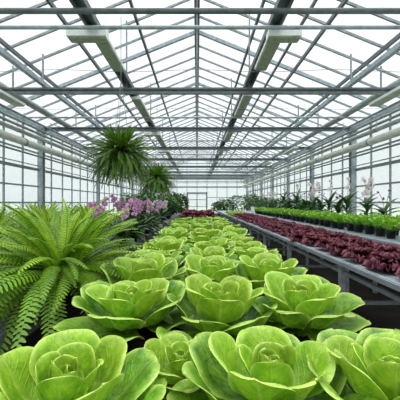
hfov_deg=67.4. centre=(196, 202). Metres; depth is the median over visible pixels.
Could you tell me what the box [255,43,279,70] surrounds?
diffuser
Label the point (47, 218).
potted fern
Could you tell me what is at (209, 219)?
lettuce
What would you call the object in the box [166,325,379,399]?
head
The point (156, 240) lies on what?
lettuce
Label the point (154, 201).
orchid
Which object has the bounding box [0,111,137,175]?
pipe
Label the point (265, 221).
lettuce
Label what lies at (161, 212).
orchid
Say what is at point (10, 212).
potted fern
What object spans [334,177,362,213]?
orchid
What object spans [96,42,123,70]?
diffuser
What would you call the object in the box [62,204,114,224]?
potted fern
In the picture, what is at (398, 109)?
pipe
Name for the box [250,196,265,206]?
shrub
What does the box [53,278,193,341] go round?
lettuce
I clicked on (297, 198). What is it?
orchid
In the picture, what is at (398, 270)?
lettuce
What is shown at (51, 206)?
potted fern
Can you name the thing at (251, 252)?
head
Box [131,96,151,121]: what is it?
lamp
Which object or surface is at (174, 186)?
wall
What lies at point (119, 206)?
orchid
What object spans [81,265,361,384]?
bed
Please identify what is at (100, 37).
lamp
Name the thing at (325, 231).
lettuce
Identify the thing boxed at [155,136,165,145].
diffuser
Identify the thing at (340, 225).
pot
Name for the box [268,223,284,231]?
lettuce
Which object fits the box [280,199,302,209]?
shrub
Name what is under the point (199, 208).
ground
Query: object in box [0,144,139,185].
pipe
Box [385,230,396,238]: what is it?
pot
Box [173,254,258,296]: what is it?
head
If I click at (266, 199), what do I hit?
shrub
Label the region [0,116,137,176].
pipe
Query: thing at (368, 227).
lettuce
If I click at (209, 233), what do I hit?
head
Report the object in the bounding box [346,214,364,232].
lettuce
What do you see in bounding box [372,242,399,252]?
lettuce
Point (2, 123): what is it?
pipe
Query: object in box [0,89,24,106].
lamp
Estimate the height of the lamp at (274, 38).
0.180 m
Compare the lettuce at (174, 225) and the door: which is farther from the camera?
the door
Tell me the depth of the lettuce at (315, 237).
3.92 m
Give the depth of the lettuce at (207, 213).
6.54 m
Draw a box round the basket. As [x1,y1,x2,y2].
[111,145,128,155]
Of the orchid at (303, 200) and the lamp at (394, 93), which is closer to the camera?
the lamp at (394, 93)
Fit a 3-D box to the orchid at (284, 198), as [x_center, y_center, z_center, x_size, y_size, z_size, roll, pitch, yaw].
[3.932,-0.183,13.592,0.870,1.506,1.003,0,0,25]
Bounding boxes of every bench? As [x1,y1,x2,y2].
[0,213,180,354]
[217,210,399,304]
[241,211,399,292]
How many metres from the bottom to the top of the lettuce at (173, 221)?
0.245 m
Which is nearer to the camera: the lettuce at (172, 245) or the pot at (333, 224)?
the lettuce at (172, 245)
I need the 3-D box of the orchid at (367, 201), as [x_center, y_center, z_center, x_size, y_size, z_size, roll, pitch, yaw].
[3.768,-0.015,6.657,0.773,1.170,0.820,0,0,13]
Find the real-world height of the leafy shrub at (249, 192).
2.255 m
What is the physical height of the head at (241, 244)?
0.230 m
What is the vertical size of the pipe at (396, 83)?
0.166 m
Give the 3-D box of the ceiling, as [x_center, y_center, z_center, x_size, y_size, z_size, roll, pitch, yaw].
[0.000,-3.817,17.700,12.037,3.155,36.600,0,0,0]
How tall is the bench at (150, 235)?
0.842 m
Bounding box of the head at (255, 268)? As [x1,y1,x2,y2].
[229,252,307,296]
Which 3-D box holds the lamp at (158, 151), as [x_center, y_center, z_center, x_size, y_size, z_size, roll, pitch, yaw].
[-1.875,-2.880,17.890,0.670,0.180,2.420,0,0,0]
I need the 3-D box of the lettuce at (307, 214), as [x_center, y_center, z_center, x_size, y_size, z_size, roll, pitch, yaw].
[3.096,0.408,8.072,0.311,0.324,0.346,0,0,6]
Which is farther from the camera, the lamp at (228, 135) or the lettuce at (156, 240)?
the lamp at (228, 135)
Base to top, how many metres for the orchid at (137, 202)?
0.634 m
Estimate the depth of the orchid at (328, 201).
8.57 m
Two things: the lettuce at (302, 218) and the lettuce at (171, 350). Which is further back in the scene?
the lettuce at (302, 218)
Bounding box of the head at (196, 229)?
[190,228,214,231]
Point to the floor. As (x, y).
(380, 316)
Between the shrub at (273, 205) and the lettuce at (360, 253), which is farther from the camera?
the shrub at (273, 205)
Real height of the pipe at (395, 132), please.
1.046 m
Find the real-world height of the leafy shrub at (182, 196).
2.022 m
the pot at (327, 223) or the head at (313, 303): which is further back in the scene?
the pot at (327, 223)
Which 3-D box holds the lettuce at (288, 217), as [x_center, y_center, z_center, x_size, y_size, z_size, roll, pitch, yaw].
[3.103,0.382,10.104,0.361,0.376,0.403,0,0,8]
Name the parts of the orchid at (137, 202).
pot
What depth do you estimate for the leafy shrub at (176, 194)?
16.87 m
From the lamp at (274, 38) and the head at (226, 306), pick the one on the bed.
the head at (226, 306)
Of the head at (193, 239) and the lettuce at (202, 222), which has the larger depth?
the lettuce at (202, 222)
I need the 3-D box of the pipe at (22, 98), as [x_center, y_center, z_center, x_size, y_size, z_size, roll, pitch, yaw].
[-4.960,-2.955,17.650,0.170,0.166,36.500,0,0,0]
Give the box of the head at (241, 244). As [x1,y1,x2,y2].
[224,241,276,253]
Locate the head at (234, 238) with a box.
[226,235,261,243]
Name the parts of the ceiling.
screen rail, screen rail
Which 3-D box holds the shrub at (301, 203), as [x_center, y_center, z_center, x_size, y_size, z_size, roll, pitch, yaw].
[4.069,0.225,10.916,0.909,0.690,0.928,0,0,12]
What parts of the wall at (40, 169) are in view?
steel post, glazing rail, glazing rail, glazing rail, vent rail, glazing rail, steel post, steel post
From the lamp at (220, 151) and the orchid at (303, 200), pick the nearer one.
the orchid at (303, 200)
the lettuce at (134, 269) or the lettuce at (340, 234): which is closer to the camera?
the lettuce at (134, 269)
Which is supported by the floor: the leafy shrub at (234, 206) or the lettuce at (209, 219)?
the leafy shrub at (234, 206)
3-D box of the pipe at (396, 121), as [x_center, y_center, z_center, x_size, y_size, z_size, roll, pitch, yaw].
[5.620,-2.512,17.650,0.157,0.616,36.500,0,0,0]
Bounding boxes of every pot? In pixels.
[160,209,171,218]
[313,219,318,224]
[318,219,323,225]
[323,220,331,226]
[330,221,337,227]
[337,223,344,228]
[346,224,353,230]
[353,224,362,232]
[363,225,374,233]
[374,227,385,236]
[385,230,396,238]
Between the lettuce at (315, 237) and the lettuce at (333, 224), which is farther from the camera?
the lettuce at (333, 224)
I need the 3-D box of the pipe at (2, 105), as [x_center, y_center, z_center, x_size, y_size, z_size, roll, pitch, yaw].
[-5.050,-2.520,17.650,0.060,0.058,36.500,0,0,0]
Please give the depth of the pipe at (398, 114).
10.61 m
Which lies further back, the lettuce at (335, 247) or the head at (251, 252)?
the lettuce at (335, 247)
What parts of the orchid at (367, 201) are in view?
flower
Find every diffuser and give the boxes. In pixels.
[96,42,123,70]
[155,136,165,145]
[224,133,232,141]
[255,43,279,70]
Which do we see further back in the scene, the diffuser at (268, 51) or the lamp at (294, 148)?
the lamp at (294, 148)
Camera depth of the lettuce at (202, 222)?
4.56 m
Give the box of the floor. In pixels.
[8,215,399,351]
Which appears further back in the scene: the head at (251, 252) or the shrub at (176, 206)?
the shrub at (176, 206)
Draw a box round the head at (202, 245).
[182,237,235,252]
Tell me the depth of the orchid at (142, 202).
6.88 m
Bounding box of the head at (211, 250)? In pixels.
[180,245,240,276]
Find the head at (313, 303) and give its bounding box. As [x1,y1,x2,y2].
[252,271,370,341]
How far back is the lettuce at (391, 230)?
4.70 m
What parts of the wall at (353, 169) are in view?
steel post, steel post, steel post, steel post, vent rail, glazing rail, glazing rail, glazing rail, glazing rail, steel post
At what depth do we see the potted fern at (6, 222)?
2.76 m
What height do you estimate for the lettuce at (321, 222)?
0.356 m
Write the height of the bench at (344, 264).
0.842 m
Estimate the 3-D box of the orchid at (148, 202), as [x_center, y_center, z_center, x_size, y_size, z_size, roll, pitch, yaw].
[-0.956,0.253,5.554,0.589,0.634,0.667,0,0,-35]
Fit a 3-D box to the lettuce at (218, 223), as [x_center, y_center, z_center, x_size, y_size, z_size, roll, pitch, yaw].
[0.376,0.428,4.652,0.468,0.222,0.496,0,0,-28]
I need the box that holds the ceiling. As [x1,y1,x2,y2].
[0,0,399,182]
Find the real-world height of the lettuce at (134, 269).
0.248 m
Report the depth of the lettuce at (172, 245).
2.27 m
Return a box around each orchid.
[84,196,114,244]
[100,198,146,249]
[104,194,132,228]
[118,198,149,241]
[123,198,158,236]
[129,197,150,219]
[136,200,160,233]
[140,199,165,229]
[144,200,155,215]
[145,201,167,226]
[153,200,171,222]
[159,200,175,219]
[267,192,275,203]
[275,182,292,207]
[283,195,294,207]
[288,180,305,208]
[295,193,316,208]
[304,181,324,210]
[309,191,333,210]
[318,180,338,212]
[325,190,348,212]
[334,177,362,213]
[349,176,379,214]
[371,189,399,215]
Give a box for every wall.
[0,106,147,220]
[170,186,245,213]
[245,103,399,239]
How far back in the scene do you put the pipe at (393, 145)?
11.47 m
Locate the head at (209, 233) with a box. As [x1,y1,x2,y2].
[186,229,227,237]
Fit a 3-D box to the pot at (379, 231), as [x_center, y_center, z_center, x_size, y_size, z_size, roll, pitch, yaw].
[3.096,0.496,5.064,0.186,0.148,0.189,0,0,-8]
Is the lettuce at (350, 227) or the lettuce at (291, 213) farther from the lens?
the lettuce at (291, 213)
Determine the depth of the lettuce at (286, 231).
5.01 m
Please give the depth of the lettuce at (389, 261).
2.42 m
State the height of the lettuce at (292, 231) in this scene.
0.165 m
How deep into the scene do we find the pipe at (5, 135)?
10.31 m
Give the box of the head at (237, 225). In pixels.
[217,224,246,233]
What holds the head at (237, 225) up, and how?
on the bed
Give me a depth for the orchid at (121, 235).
3.84 m
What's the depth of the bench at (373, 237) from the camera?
5.52 m
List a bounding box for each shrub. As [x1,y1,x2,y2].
[118,192,154,218]
[127,191,156,215]
[154,196,179,218]
[155,195,180,213]
[164,195,182,214]
[166,191,184,212]
[177,192,189,217]
[211,201,225,215]
[217,197,233,218]
[225,194,254,210]
[242,192,259,210]
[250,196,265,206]
[257,197,276,207]
[267,197,287,208]
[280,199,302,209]
[296,199,318,210]
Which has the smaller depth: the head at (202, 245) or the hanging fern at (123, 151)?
the head at (202, 245)
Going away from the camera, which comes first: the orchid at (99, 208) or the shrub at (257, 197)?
the orchid at (99, 208)
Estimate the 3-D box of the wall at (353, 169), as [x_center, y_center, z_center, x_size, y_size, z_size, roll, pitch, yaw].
[5.770,-0.760,17.700,0.680,4.320,36.600,0,0,0]
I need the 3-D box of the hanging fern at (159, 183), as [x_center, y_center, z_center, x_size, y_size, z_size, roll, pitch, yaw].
[-0.988,-1.378,7.488,1.078,2.663,1.102,0,0,31]
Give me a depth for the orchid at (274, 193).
15.47 m
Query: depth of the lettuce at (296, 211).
9.04 m
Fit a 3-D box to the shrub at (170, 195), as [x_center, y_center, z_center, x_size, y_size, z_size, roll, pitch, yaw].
[-1.168,0.131,12.182,1.082,0.879,1.118,0,0,-28]
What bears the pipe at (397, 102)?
hanging from the ceiling
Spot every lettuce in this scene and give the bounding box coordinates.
[0,329,166,399]
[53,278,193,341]
[97,252,185,284]
[124,249,190,275]
[137,239,190,255]
[143,330,203,399]
[149,236,192,248]
[153,228,194,239]
[164,223,189,228]
[167,217,194,226]
[168,220,191,225]
[180,211,196,217]
[186,224,213,232]
[188,221,213,224]
[189,223,212,228]
[193,218,213,221]
[194,210,205,217]
[203,211,217,216]
[207,220,232,224]
[211,218,227,222]
[212,222,228,227]
[260,220,275,227]
[265,222,279,228]
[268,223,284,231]
[274,225,289,231]
[280,209,286,218]
[280,226,298,235]
[284,209,291,219]
[286,228,306,237]
[288,209,297,220]
[290,229,313,242]
[292,209,302,220]
[297,210,304,221]
[299,225,314,229]
[301,211,309,222]
[301,231,331,244]
[306,212,313,223]
[309,212,318,224]
[310,227,325,231]
[313,211,325,225]
[313,237,341,247]
[316,230,332,237]
[318,211,334,226]
[326,212,340,227]
[326,240,358,255]
[327,232,348,239]
[331,214,347,228]
[341,235,362,242]
[341,245,377,262]
[342,214,353,230]
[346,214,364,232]
[352,238,375,247]
[355,214,376,233]
[362,250,399,272]
[368,215,396,236]
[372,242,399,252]
[378,218,399,238]
[384,214,399,234]
[394,267,399,279]
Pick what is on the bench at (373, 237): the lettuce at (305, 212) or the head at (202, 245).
the lettuce at (305, 212)
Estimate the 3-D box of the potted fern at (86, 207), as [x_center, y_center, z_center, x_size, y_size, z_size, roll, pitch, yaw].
[-2.918,0.280,7.822,1.212,0.579,1.140,0,0,-44]
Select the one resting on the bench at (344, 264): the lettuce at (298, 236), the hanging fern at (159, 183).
the lettuce at (298, 236)
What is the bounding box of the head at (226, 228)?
[221,226,249,236]
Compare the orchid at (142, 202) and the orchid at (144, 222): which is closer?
the orchid at (144, 222)
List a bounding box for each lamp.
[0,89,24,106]
[66,30,124,70]
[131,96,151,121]
[144,132,165,145]
[157,150,172,157]
[217,150,229,155]
[224,132,240,141]
[234,95,252,116]
[255,30,301,70]
[283,146,298,154]
[369,86,399,106]
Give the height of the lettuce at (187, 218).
0.259 m
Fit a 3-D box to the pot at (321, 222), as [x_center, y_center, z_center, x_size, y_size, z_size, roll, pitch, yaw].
[3.103,0.496,7.417,0.185,0.147,0.188,0,0,-30]
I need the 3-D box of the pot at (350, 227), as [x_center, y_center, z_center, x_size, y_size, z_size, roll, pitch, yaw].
[3.107,0.500,6.058,0.175,0.140,0.178,0,0,-43]
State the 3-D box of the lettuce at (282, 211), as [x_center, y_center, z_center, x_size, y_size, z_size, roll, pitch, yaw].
[3.063,0.390,10.404,0.361,0.360,0.409,0,0,14]
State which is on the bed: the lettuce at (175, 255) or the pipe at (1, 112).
the lettuce at (175, 255)
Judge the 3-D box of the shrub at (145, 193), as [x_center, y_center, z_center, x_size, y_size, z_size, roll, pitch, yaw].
[-2.173,0.050,12.193,1.312,1.040,1.373,0,0,-26]
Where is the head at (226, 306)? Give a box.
[156,273,286,342]
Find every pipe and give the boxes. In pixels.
[0,82,101,145]
[0,103,102,155]
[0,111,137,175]
[0,114,138,178]
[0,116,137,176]
[0,129,145,184]
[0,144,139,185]
[241,100,399,180]
[241,113,399,183]
[241,127,399,187]
[243,114,399,183]
[244,78,399,173]
[244,108,399,180]
[245,143,399,188]
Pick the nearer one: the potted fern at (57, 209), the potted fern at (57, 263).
the potted fern at (57, 263)
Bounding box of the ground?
[0,207,399,229]
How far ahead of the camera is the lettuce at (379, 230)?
5.01 m
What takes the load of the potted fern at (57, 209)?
on the bench at (150, 235)
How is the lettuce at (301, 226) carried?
on the bench at (344, 264)
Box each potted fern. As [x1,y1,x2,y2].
[0,198,167,353]
[0,202,112,268]
[0,203,17,223]
[0,208,35,241]
[1,201,66,231]
[6,201,75,221]
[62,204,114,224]
[70,202,103,214]
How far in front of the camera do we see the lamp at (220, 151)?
16.47 m
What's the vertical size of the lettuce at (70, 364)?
0.214 m
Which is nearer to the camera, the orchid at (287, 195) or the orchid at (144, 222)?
the orchid at (144, 222)
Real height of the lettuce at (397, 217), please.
0.375 m
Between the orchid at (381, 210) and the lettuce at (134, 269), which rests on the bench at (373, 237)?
the orchid at (381, 210)
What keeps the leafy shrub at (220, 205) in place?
on the floor
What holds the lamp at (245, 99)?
hanging from the ceiling
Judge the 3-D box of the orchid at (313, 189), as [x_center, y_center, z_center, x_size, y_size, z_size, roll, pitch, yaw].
[3.938,-0.083,10.159,0.863,1.306,0.915,0,0,22]
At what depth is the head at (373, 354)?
0.69 m
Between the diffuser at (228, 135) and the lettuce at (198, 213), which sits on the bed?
the lettuce at (198, 213)
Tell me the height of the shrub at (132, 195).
0.892 m
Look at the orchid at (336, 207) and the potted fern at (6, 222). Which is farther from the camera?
the orchid at (336, 207)
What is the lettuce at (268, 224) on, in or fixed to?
on the bench at (344, 264)
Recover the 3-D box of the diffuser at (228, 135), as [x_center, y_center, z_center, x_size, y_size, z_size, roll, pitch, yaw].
[1.350,-2.815,12.950,0.230,0.030,1.860,0,0,0]
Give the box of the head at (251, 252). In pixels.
[224,246,286,263]
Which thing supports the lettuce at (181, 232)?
on the bed
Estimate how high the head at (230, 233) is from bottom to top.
0.231 m
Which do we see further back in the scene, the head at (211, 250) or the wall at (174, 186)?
the wall at (174, 186)
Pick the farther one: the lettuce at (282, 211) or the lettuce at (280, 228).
the lettuce at (282, 211)
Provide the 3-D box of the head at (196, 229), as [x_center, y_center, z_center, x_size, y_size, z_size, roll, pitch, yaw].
[0.087,0.422,3.541,0.536,0.249,0.550,0,0,25]
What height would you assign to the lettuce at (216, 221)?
0.236 m
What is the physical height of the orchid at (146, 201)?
0.729 m
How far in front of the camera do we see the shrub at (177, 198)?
14.15 m
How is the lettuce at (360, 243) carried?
on the bench at (344, 264)
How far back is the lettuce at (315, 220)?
7.68 m
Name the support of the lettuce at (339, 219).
on the bench at (373, 237)
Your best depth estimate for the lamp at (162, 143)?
12.50 m
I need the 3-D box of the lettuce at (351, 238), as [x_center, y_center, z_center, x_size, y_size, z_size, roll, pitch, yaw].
[1.972,0.487,3.797,0.349,0.166,0.375,0,0,-4]
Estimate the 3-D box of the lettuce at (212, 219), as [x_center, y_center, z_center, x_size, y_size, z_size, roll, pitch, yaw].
[0.416,0.403,5.402,0.570,0.259,0.555,0,0,-34]
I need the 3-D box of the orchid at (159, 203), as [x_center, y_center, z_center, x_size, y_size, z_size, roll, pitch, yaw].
[-0.941,0.259,6.923,0.577,0.622,0.654,0,0,20]
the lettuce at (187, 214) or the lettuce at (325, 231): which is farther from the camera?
the lettuce at (187, 214)
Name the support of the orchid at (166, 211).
on the bench at (150, 235)
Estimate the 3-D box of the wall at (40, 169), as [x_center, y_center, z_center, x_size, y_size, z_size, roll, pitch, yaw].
[-5.770,-0.760,17.700,0.680,4.320,36.600,0,0,0]
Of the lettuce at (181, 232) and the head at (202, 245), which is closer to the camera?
the head at (202, 245)
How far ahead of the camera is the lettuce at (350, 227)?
6.00 m
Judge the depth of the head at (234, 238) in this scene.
2.74 m
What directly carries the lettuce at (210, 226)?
on the bed
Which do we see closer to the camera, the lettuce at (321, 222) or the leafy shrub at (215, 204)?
the lettuce at (321, 222)
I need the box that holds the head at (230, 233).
[217,231,245,238]
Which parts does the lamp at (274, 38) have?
plate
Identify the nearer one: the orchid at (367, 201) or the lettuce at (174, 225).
the lettuce at (174, 225)
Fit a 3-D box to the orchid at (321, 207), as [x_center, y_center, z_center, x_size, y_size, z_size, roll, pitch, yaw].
[3.890,0.109,9.416,0.831,0.921,0.754,0,0,40]
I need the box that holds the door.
[187,192,206,210]
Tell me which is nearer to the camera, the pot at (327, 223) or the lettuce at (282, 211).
the pot at (327, 223)
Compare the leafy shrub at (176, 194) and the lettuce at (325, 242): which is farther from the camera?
the leafy shrub at (176, 194)
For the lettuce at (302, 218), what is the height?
0.344 m
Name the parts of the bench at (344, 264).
leg, leg, leg, leg, leg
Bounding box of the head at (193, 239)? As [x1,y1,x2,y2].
[185,235,229,244]
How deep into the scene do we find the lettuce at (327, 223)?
7.01 m
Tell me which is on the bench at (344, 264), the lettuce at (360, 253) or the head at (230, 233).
the lettuce at (360, 253)
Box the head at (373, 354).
[304,328,399,399]
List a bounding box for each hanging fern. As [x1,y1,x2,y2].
[80,81,157,188]
[133,136,176,198]
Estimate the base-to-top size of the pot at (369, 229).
0.152 m
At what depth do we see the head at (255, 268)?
1.56 m
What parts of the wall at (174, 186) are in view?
glazing rail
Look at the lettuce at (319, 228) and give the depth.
4.81 m
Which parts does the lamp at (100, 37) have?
plate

